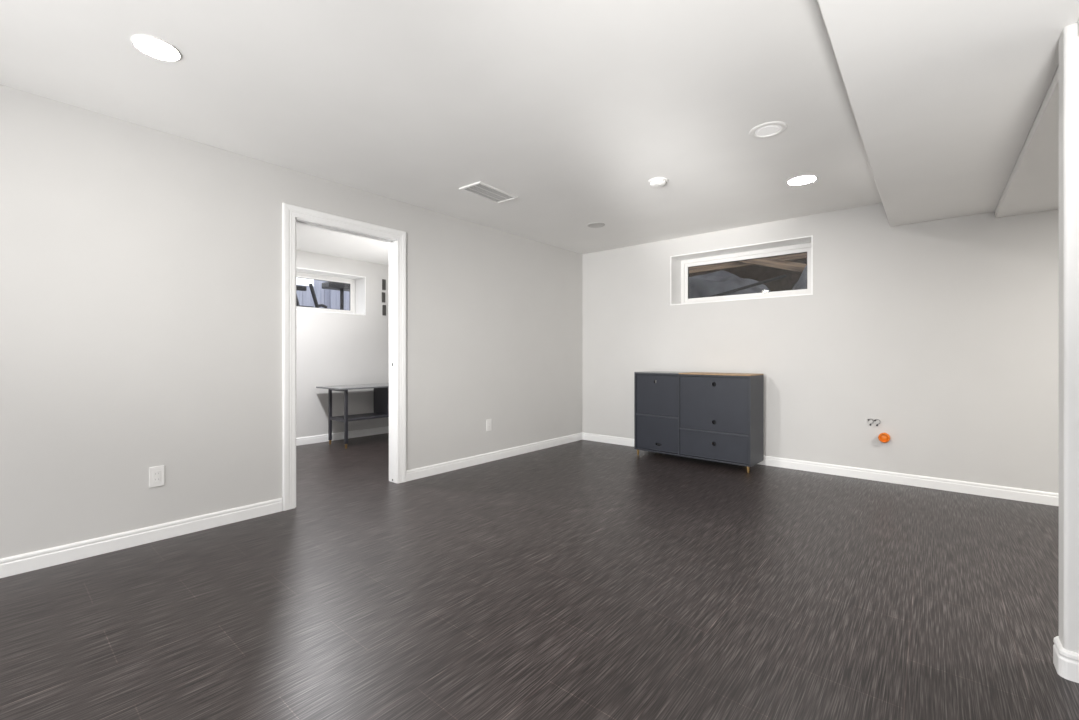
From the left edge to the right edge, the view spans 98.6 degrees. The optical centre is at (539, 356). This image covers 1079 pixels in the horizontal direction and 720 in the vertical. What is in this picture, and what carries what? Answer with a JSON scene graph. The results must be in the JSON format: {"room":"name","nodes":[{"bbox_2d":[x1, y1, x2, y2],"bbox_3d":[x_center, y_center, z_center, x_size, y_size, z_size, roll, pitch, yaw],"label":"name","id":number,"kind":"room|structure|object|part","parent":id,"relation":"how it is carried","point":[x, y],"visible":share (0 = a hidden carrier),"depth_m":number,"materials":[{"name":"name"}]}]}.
{"room":"basement room","nodes":[
{"label":"basement room","id":0,"kind":"room"},
{"bbox_2d":[0,84,581,558],"bbox_3d":[-2.033,-0.175,3.093,0.118,2.520,8.500,0,0,40],"label":"wall","id":1,"kind":"structure","parent":0,"point":[141,266],"depth_m":2.83,"materials":[{"name":"grey paint"}]},
{"bbox_2d":[149,465,164,487],"bbox_3d":[-2.253,0.707,2.733,0.010,0.120,0.072,0,0,40],"label":"power outlet","id":2,"kind":"object","parent":1,"relation":"attached to","point":[157,473],"visible":1,"depth_m":2.73,"materials":[{"name":"white plastic"}]},
{"bbox_2d":[153,470,160,482],"bbox_3d":[-2.251,0.707,2.731,0.003,0.068,0.034,0,0,40],"label":"receptacle","id":3,"kind":"object","parent":2,"relation":"attached to","point":[156,473],"depth_m":2.73,"materials":[{"name":"white plastic"}]},
{"bbox_2d":[0,432,582,577],"bbox_3d":[-2.080,1.039,2.936,0.013,0.092,8.200,0,0,40],"label":"baseboard","id":4,"kind":"structure","parent":1,"relation":"attached to","point":[22,563],"depth_m":2.80,"materials":[{"name":"white paint"}]},
{"bbox_2d":[282,203,405,510],"bbox_3d":[-1.532,0.003,3.685,0.154,2.165,1.000,0,0,40],"label":"door frame","id":5,"kind":"structure","parent":1,"relation":"in","point":[291,214],"depth_m":3.55,"materials":[{"name":"white paint"}]},
{"bbox_2d":[486,419,491,430],"bbox_3d":[-0.520,0.708,4.784,0.010,0.120,0.072,0,0,40],"label":"power outlet","id":6,"kind":"object","parent":1,"relation":"attached to","point":[488,421],"visible":1,"depth_m":4.78,"materials":[{"name":"white plastic"}]},
{"bbox_2d":[296,250,388,437],"bbox_3d":[-2.821,-0.175,6.050,0.320,2.520,5.000,0,0,40],"label":"wall","id":7,"kind":"structure","parent":0,"point":[333,349],"depth_m":6.06,"materials":[{"name":"grey paint"}]},
{"bbox_2d":[296,267,365,314],"bbox_3d":[-2.952,-0.824,5.886,0.313,0.525,1.432,0,0,40],"label":"window","id":8,"kind":"structure","parent":7,"relation":"in","point":[322,292],"depth_m":6.20,"materials":[{"name":"white paint"}]},
{"bbox_3d":[-3.049,-0.824,5.968,0.006,0.381,1.288,0,0,40],"label":"pane","id":9,"kind":"part","parent":8,"relation":"part of","materials":[{"name":"clear glass"}]},
{"bbox_3d":[-3.049,-0.824,5.968,0.038,0.436,1.343,0,0,40],"label":"sash","id":10,"kind":"part","parent":8,"relation":"part of","materials":[{"name":"white plastic"}]},
{"bbox_2d":[296,426,388,445],"bbox_3d":[-2.791,1.039,5.828,0.013,0.092,4.700,0,0,40],"label":"baseboard","id":11,"kind":"structure","parent":7,"relation":"attached to","point":[381,430],"depth_m":6.05,"materials":[{"name":"white paint"}]},
{"bbox_2d":[382,292,384,302],"bbox_3d":[-2.194,-0.830,6.528,0.019,0.140,0.046,0,0,40],"label":"wall plaque","id":12,"kind":"object","parent":7,"relation":"attached to","point":[383,293],"visible":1,"depth_m":6.53,"materials":[{"name":"grey metal"}]},
{"bbox_2d":[382,279,385,289],"bbox_3d":[-2.190,-1.009,6.533,0.019,0.148,0.046,0,0,40],"label":"wall plaque","id":13,"kind":"object","parent":7,"relation":"attached to","point":[383,280],"visible":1,"depth_m":6.53,"materials":[{"name":"grey metal"}]},
{"bbox_2d":[382,305,385,315],"bbox_3d":[-2.187,-0.650,6.537,0.019,0.146,0.046,0,0,40],"label":"wall plaque","id":14,"kind":"object","parent":7,"relation":"attached to","point":[383,306],"visible":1,"depth_m":6.53,"materials":[{"name":"grey metal"}]},
{"bbox_2d":[296,223,388,264],"bbox_3d":[-1.921,-1.370,5.093,2.292,0.150,4.700,0,0,40],"label":"ceiling","id":15,"kind":"structure","parent":0,"point":[308,238],"depth_m":5.42,"materials":[{"name":"white paint"}]},
{"bbox_2d":[0,0,881,253],"bbox_3d":[0.283,-1.410,0.939,6.200,0.150,8.200,0,0,40],"label":"ceiling","id":16,"kind":"structure","parent":0,"point":[569,109],"depth_m":2.34,"materials":[{"name":"white paint"}]},
{"bbox_2d":[131,34,181,61],"bbox_3d":[-1.656,-1.331,2.008,0.170,0.007,0.170,0,0,40],"label":"recessed light","id":17,"kind":"object","parent":16,"relation":"in","point":[157,48],"visible":1,"depth_m":2.00,"materials":[{"name":"white plastic"}]},
{"bbox_2d":[459,181,517,203],"bbox_3d":[-0.410,-1.329,3.783,0.238,0.012,0.446,0,0,38],"label":"ceiling vent","id":18,"kind":"object","parent":16,"relation":"in","point":[479,189],"visible":1,"depth_m":3.77,"materials":[{"name":"white plastic"}]},
{"bbox_2d":[587,222,604,227],"bbox_3d":[0.574,-1.333,4.714,0.180,0.005,0.180,0,0,40],"label":"recessed light","id":19,"kind":"object","parent":16,"relation":"in","point":[596,224],"visible":1,"depth_m":4.72,"materials":[{"name":"grey plastic"}]},
{"bbox_2d":[648,177,667,187],"bbox_3d":[0.902,-1.315,3.532,0.144,0.040,0.144,0,0,40],"label":"smoke detector","id":20,"kind":"object","parent":16,"relation":"attached to","point":[658,182],"visible":1,"depth_m":3.50,"materials":[{"name":"white plastic"}]},
{"bbox_2d":[749,121,787,138],"bbox_3d":[1.347,-1.331,2.736,0.204,0.007,0.204,0,0,40],"label":"ceiling vent","id":21,"kind":"object","parent":16,"relation":"in","point":[768,129],"visible":1,"depth_m":2.73,"materials":[{"name":"white plastic"}]},
{"bbox_2d":[787,175,817,185],"bbox_3d":[1.986,-1.331,3.511,0.204,0.007,0.204,0,0,40],"label":"recessed light","id":22,"kind":"object","parent":16,"relation":"in","point":[803,179],"visible":1,"depth_m":3.51,"materials":[{"name":"white plastic"}]},
{"bbox_2d":[0,433,1078,719],"bbox_3d":[-0.617,1.145,1.896,9.010,0.120,8.500,0,0,40],"label":"floor","id":23,"kind":"structure","parent":0,"point":[581,579],"depth_m":2.05,"materials":[{"name":"wood"}]},
{"bbox_2d":[316,383,388,448],"bbox_3d":[-2.121,0.729,6.057,0.600,0.712,1.305,0,0,40],"label":"writing desk","id":24,"kind":"object","parent":23,"relation":"on","point":[381,390],"visible":0.47,"depth_m":5.75,"materials":[{"name":"grey metal"}]},
{"bbox_3d":[-2.581,0.711,5.723,0.032,0.638,0.032,0,0,40],"label":"leg","id":25,"kind":"part","parent":24,"relation":"part of","materials":[{"name":"grey metal"}]},
{"bbox_3d":[-2.430,0.760,5.595,0.362,0.040,0.020,0,0,40],"label":"rail","id":26,"kind":"part","parent":24,"relation":"part of","materials":[{"name":"grey metal"}]},
{"bbox_3d":[-2.279,0.711,5.468,0.032,0.638,0.032,0,0,40],"label":"leg","id":27,"kind":"part","parent":24,"relation":"part of","materials":[{"name":"grey metal"}]},
{"bbox_2d":[335,413,388,420],"bbox_3d":[-2.056,0.758,6.038,0.404,0.023,1.125,0,0,40],"label":"shelf","id":28,"kind":"object","parent":24,"relation":"attached to","point":[355,417],"depth_m":5.77,"materials":[{"name":"grey metal"}]},
{"bbox_2d":[634,371,763,472],"bbox_3d":[1.624,0.627,4.840,1.228,0.915,0.376,0,0,43],"label":"base cabinet","id":29,"kind":"object","parent":23,"relation":"on","point":[710,416],"visible":1,"depth_m":4.61,"materials":[{"name":"grey wood"}]},
{"bbox_3d":[1.365,0.634,5.074,0.493,0.014,0.364,0,0,43],"label":"rail","id":30,"kind":"part","parent":29,"relation":"part of","materials":[{"name":"black wood"}]},
{"bbox_3d":[1.253,0.823,4.953,0.487,0.358,0.016,0,0,43],"label":"door","id":31,"kind":"part","parent":29,"relation":"part of","materials":[{"name":"grey paint"}]},
{"bbox_3d":[1.253,0.413,4.953,0.487,0.421,0.016,0,0,43],"label":"door","id":32,"kind":"part","parent":29,"relation":"part of","materials":[{"name":"blue paint"}]},
{"bbox_3d":[1.364,0.176,5.080,0.519,0.011,0.376,0,0,43],"label":"panel","id":33,"kind":"part","parent":29,"relation":"part of","materials":[{"name":"black wood"}]},
{"bbox_3d":[1.809,0.738,4.664,0.681,0.014,0.364,0,0,43],"label":"rail","id":34,"kind":"part","parent":29,"relation":"part of","materials":[{"name":"black wood"}]},
{"bbox_3d":[1.697,0.875,4.542,0.675,0.254,0.016,0,0,43],"label":"drawer","id":35,"kind":"part","parent":29,"relation":"part of","materials":[{"name":"blue paint"}]},
{"bbox_3d":[1.697,0.466,4.542,0.675,0.525,0.016,0,0,43],"label":"door","id":36,"kind":"part","parent":29,"relation":"part of","materials":[{"name":"blue paint"}]},
{"bbox_3d":[1.815,0.176,4.664,0.708,0.012,0.376,0,0,43],"label":"panel","id":37,"kind":"part","parent":29,"relation":"part of","materials":[{"name":"brown wood"}]},
{"bbox_2d":[582,203,1058,492],"bbox_3d":[3.071,-0.175,4.161,6.300,2.520,0.320,0,0,40],"label":"wall","id":38,"kind":"structure","parent":0,"point":[944,333],"depth_m":4.05,"materials":[{"name":"grey paint"}]},
{"bbox_2d":[670,235,812,304],"bbox_3d":[2.132,-0.861,4.945,1.417,0.560,0.313,0,0,40],"label":"window","id":39,"kind":"structure","parent":38,"relation":"in","point":[774,270],"depth_m":4.99,"materials":[{"name":"white paint"}]},
{"bbox_3d":[2.215,-0.861,5.043,1.308,0.451,0.038,0,0,40],"label":"sash","id":40,"kind":"part","parent":39,"relation":"part of","materials":[{"name":"white plastic"}]},
{"bbox_3d":[2.215,-0.861,5.043,1.237,0.380,0.006,0,0,40],"label":"pane","id":41,"kind":"part","parent":39,"relation":"part of","materials":[{"name":"clear glass"}]},
{"bbox_2d":[583,432,1058,505],"bbox_3d":[2.925,1.039,4.066,6.200,0.092,0.013,0,0,40],"label":"baseboard","id":42,"kind":"structure","parent":38,"relation":"attached to","point":[1026,495],"depth_m":3.92,"materials":[{"name":"white paint"}]},
{"bbox_2d":[878,433,889,442],"bbox_3d":[2.972,0.701,4.000,0.082,0.082,0.054,0,0,40],"label":"stub","id":43,"kind":"object","parent":38,"relation":"attached to","point":[883,437],"visible":1,"depth_m":3.98,"materials":[{"name":"orange plastic"}]},
{"bbox_2d":[818,0,1078,226],"bbox_3d":[0.619,-1.225,0.655,0.647,0.220,8.200,0,0,40],"label":"ceiling","id":44,"kind":"structure","parent":0,"point":[946,97],"depth_m":1.90,"materials":[{"name":"white paint"}]},
{"bbox_2d":[995,20,1078,217],"bbox_3d":[1.758,-1.200,-0.308,2.337,0.270,8.200,0,0,40],"label":"ceiling","id":45,"kind":"structure","parent":0,"point":[1032,186],"depth_m":2.66,"materials":[{"name":"white paint"}]},
{"bbox_2d":[1059,23,1078,652],"bbox_3d":[2.711,-0.015,0.844,2.368,2.200,0.098,0,0,40],"label":"wall partition","id":46,"kind":"structure","parent":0,"point":[1069,39],"depth_m":1.56,"materials":[{"name":"white paint"}]},
{"bbox_2d":[1053,636,1078,682],"bbox_3d":[2.706,1.038,0.848,2.381,0.094,0.124,0,0,40],"label":"baseboard","id":47,"kind":"structure","parent":46,"relation":"attached to","point":[1066,662],"depth_m":1.56,"materials":[{"name":"white paint"}]}
]}

